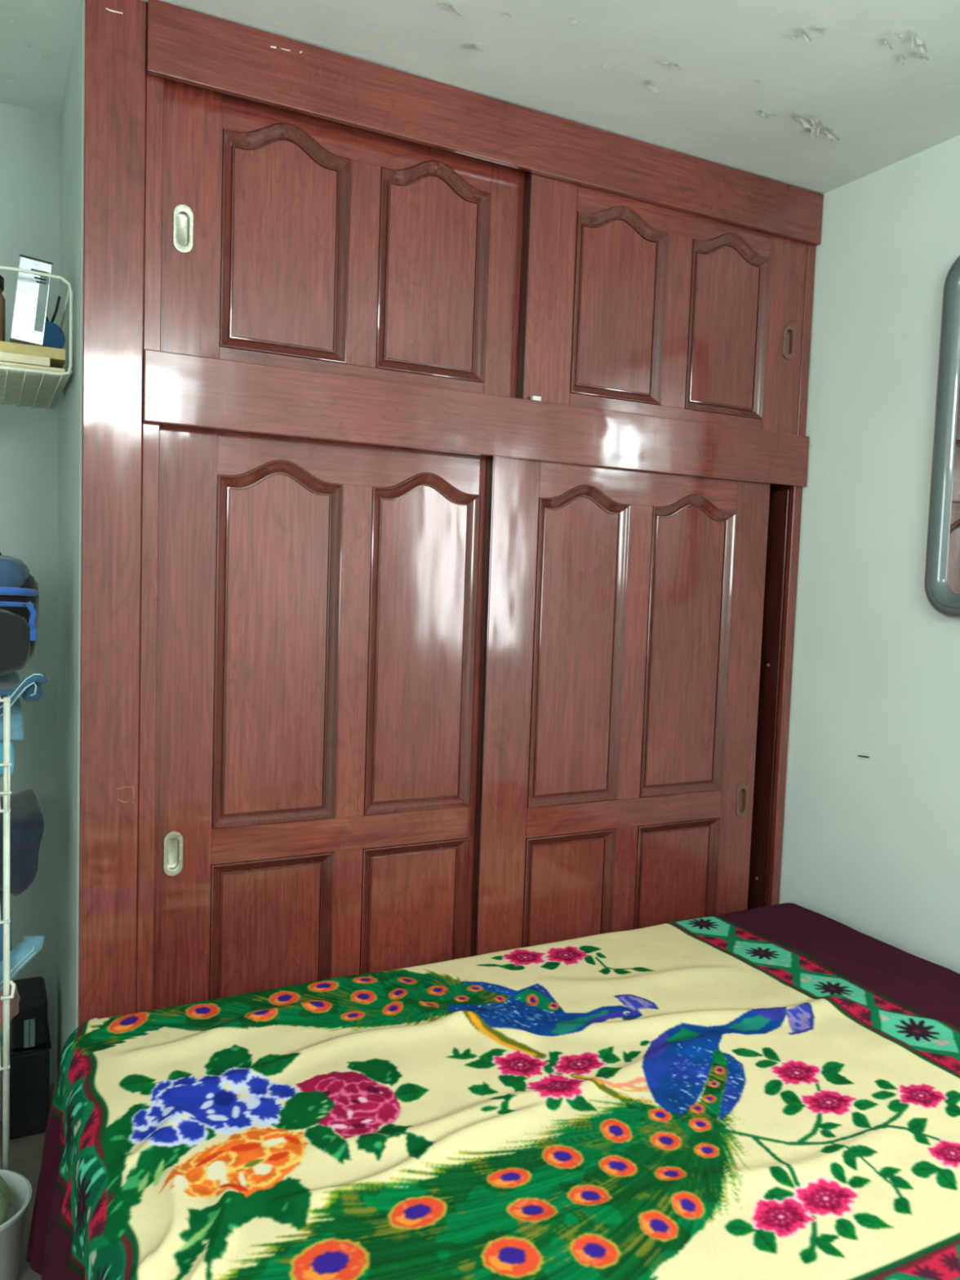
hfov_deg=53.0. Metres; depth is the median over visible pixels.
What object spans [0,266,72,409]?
wire basket
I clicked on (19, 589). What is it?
cap
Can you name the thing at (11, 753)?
cloth
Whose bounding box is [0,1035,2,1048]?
container
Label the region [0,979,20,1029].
cloth
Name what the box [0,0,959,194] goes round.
ceiling
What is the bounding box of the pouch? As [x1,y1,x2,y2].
[43,296,65,348]
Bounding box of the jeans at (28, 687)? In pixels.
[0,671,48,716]
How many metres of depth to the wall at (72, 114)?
2.07 m
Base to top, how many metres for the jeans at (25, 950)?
0.144 m
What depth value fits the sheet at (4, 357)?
1.91 m
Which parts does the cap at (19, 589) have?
zip pull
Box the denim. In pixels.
[0,695,23,740]
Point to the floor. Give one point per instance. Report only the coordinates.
(25, 1152)
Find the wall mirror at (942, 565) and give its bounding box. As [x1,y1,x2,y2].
[924,255,959,618]
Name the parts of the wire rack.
post, post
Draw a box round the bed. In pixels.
[26,902,959,1279]
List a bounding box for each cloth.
[0,740,13,776]
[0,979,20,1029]
[0,1175,16,1225]
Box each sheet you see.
[0,341,66,368]
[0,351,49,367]
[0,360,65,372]
[0,364,60,399]
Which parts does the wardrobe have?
flush pull, flush pull, panel, moulding, panel, moulding, panel, moulding, rail, rail, rail, rail, panel, moulding, panel, moulding, panel, moulding, panel, moulding, panel, moulding, panel, moulding, rail, rail, rail, panel, rail, moulding, panel, moulding, panel, moulding, flush pull, panel, flush pull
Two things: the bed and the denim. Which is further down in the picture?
the bed
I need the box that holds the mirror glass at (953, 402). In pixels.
[946,383,959,594]
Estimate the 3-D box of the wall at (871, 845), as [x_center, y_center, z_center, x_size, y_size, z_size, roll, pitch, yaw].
[1.187,0.024,2.303,0.122,2.426,2.273,0,4,-27]
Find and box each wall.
[0,102,60,1083]
[55,0,84,1081]
[778,135,959,973]
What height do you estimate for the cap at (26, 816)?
0.179 m
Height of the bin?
0.160 m
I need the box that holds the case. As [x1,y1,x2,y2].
[9,976,51,1138]
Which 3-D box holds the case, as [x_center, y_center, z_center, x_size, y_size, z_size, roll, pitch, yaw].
[-1.087,0.998,2.321,0.093,0.325,0.165,0,4,-27]
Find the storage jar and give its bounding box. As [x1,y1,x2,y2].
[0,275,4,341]
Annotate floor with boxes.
[0,1082,55,1279]
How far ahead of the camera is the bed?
1.52 m
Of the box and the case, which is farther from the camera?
the case
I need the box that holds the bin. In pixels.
[0,1168,31,1279]
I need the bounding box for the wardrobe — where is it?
[77,0,823,1026]
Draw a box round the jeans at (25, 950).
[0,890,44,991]
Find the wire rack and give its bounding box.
[0,694,15,1170]
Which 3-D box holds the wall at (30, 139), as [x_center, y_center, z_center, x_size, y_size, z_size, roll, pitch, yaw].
[-0.804,-0.066,2.617,3.131,2.426,0.122,0,4,-27]
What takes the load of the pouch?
on the sheet at (57, 357)
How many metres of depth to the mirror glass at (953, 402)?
2.27 m
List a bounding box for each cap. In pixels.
[0,551,39,677]
[0,789,44,895]
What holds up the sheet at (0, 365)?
in the wire basket
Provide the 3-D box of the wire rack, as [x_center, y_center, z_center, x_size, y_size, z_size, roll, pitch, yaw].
[-1.190,0.634,2.004,0.395,1.085,0.472,0,4,-27]
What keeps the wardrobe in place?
on the floor
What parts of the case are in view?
lid, label plate, seam trim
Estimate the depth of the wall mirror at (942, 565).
2.28 m
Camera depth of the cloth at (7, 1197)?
1.81 m
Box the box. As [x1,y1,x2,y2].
[9,254,53,346]
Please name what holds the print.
attached to the box
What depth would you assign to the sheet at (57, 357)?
1.93 m
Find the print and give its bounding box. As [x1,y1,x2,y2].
[31,268,49,332]

